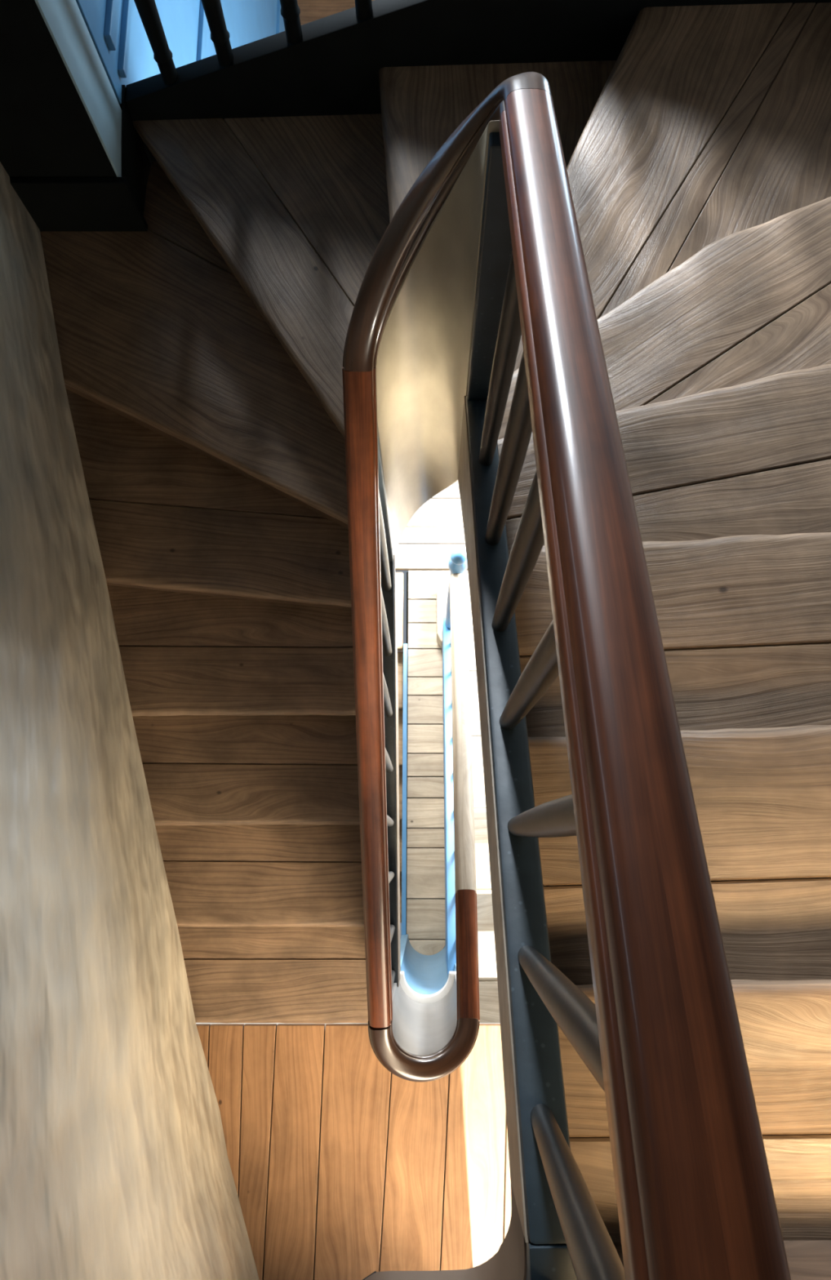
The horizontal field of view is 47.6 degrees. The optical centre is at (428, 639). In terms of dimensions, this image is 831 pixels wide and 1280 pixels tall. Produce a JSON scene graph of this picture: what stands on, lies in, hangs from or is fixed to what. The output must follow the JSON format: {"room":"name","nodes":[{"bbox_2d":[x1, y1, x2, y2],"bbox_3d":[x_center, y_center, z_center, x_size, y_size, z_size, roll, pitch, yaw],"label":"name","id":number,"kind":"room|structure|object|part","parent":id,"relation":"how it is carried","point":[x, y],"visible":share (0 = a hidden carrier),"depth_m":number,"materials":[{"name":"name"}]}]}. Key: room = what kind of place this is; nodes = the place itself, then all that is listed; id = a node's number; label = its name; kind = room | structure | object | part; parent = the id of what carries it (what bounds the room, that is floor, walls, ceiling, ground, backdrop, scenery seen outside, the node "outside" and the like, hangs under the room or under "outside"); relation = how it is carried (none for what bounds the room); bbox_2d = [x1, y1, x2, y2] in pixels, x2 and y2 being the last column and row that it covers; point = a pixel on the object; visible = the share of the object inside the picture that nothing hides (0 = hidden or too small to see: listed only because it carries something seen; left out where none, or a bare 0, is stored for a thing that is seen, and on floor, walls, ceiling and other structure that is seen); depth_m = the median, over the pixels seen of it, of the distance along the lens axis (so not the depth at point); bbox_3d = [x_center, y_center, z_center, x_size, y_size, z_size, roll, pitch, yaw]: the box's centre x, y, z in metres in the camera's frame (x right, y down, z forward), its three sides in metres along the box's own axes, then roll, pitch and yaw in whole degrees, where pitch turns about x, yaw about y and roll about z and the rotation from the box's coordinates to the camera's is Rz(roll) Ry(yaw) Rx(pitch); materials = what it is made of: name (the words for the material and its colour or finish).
{"room":"stairwell","nodes":[
{"label":"stairwell","id":0,"kind":"room"},
{"bbox_2d":[0,0,116,177],"bbox_3d":[-1.070,-1.505,1.809,0.460,6.300,0.193,0,78,0],"label":"wall","id":1,"kind":"structure","parent":0,"point":[46,130],"depth_m":2.31,"materials":[{"name":"grey paint"}]},
{"bbox_2d":[9,177,147,231],"bbox_3d":[-0.973,-1.217,2.634,0.315,0.205,0.022,0,78,0],"label":"baseboard","id":2,"kind":"structure","parent":1,"relation":"attached to","point":[55,204],"depth_m":2.61,"materials":[{"name":"grey paint"}]},
{"bbox_2d":[0,162,259,1279],"bbox_3d":[-0.876,0.122,0.833,0.185,5.079,3.440,-11,78,-2],"label":"wall","id":3,"kind":"structure","parent":0,"point":[114,1162],"depth_m":2.23,"materials":[{"name":"paint"}]},
{"bbox_2d":[75,0,284,103],"bbox_3d":[-0.909,-3.049,2.143,0.182,6.300,2.934,0,78,0],"label":"window","id":4,"kind":"structure","parent":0,"point":[117,31],"depth_m":3.00,"materials":[{"name":"glass"}]},
{"bbox_2d":[35,0,121,177],"bbox_3d":[-0.837,-1.716,0.831,0.006,4.300,0.190,0,78,0],"label":"trim","id":5,"kind":"structure","parent":4,"relation":"attached to","point":[64,20],"depth_m":2.29,"materials":[{"name":"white paint"}]},
{"bbox_2d":[195,1022,511,1279],"bbox_3d":[0.011,1.786,3.174,1.878,0.200,0.950,0,78,0],"label":"floor","id":6,"kind":"structure","parent":0,"point":[268,1086],"depth_m":3.10,"materials":[{"name":"brown wood"}]},
{"bbox_2d":[297,0,468,955],"bbox_3d":[0.400,-1.090,4.850,2.400,0.060,5.416,0,78,0],"label":"floor","id":7,"kind":"structure","parent":0,"point":[425,917],"depth_m":4.54,"materials":[{"name":"beige wood"}]},
{"bbox_2d":[395,572,408,934],"bbox_3d":[-0.451,0.848,4.917,0.698,1.030,2.220,0,78,0],"label":"staircase","id":8,"kind":"structure","parent":7,"relation":"attached to","point":[402,648],"depth_m":4.60,"materials":[{"name":"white paint"}]},
{"bbox_2d":[391,579,500,1055],"bbox_3d":[0.504,0.448,3.436,1.292,2.134,1.906,0,78,0],"label":"wall","id":9,"kind":"structure","parent":7,"relation":"on","point":[424,1017],"depth_m":3.52,"materials":[{"name":"paint"}]},
{"bbox_2d":[40,2,830,1279],"bbox_3d":[-0.008,-0.233,2.248,2.434,2.504,2.693,0,78,0],"label":"staircase","id":10,"kind":"structure","parent":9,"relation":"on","point":[202,349],"depth_m":2.25,"materials":[{"name":"brown wood"}]},
{"bbox_2d":[119,0,830,215],"bbox_3d":[0.141,-1.655,1.939,2.045,1.909,0.264,-8,78,-2],"label":"balustrade","id":11,"kind":"object","parent":10,"relation":"attached to","point":[331,64],"visible":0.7,"depth_m":2.43,"materials":[{"name":"grey paint"}]},
{"bbox_2d":[342,71,791,1279],"bbox_3d":[-0.007,0.194,1.612,0.286,2.964,1.550,0,78,0],"label":"balustrade","id":12,"kind":"object","parent":10,"relation":"on","point":[661,1036],"visible":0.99,"depth_m":0.55,"materials":[{"name":"brown wood"}]},
{"bbox_3d":[-0.117,0.213,1.918,0.065,0.919,1.234,0,78,0],"label":"handrail","id":13,"kind":"part","parent":12,"relation":"part of","materials":[{"name":"brown wood"}]},
{"bbox_3d":[0.104,0.040,0.507,0.058,0.741,1.384,0,78,0],"label":"handrail","id":14,"kind":"part","parent":12,"relation":"part of","materials":[{"name":"brown wood"}]},
{"bbox_2d":[445,548,479,1021],"bbox_3d":[0.104,0.450,3.397,0.071,1.850,1.444,0,78,0],"label":"balustrade","id":15,"kind":"object","parent":9,"relation":"on","point":[465,884],"visible":1,"depth_m":2.71,"materials":[{"name":"white paint"}]},
{"bbox_3d":[0.103,0.234,2.938,0.060,0.631,1.076,0,78,0],"label":"handrail","id":16,"kind":"part","parent":15,"relation":"part of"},
{"bbox_3d":[0.101,0.819,2.455,0.059,0.165,0.324,0,78,0],"label":"handrail","id":17,"kind":"part","parent":15,"relation":"part of","materials":[{"name":"brown wood"}]},
{"bbox_2d":[406,572,445,939],"bbox_3d":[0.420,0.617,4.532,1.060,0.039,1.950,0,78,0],"label":"staircase","id":18,"kind":"structure","parent":0,"point":[406,572],"depth_m":4.48,"materials":[{"name":"grey paint"}]}
]}

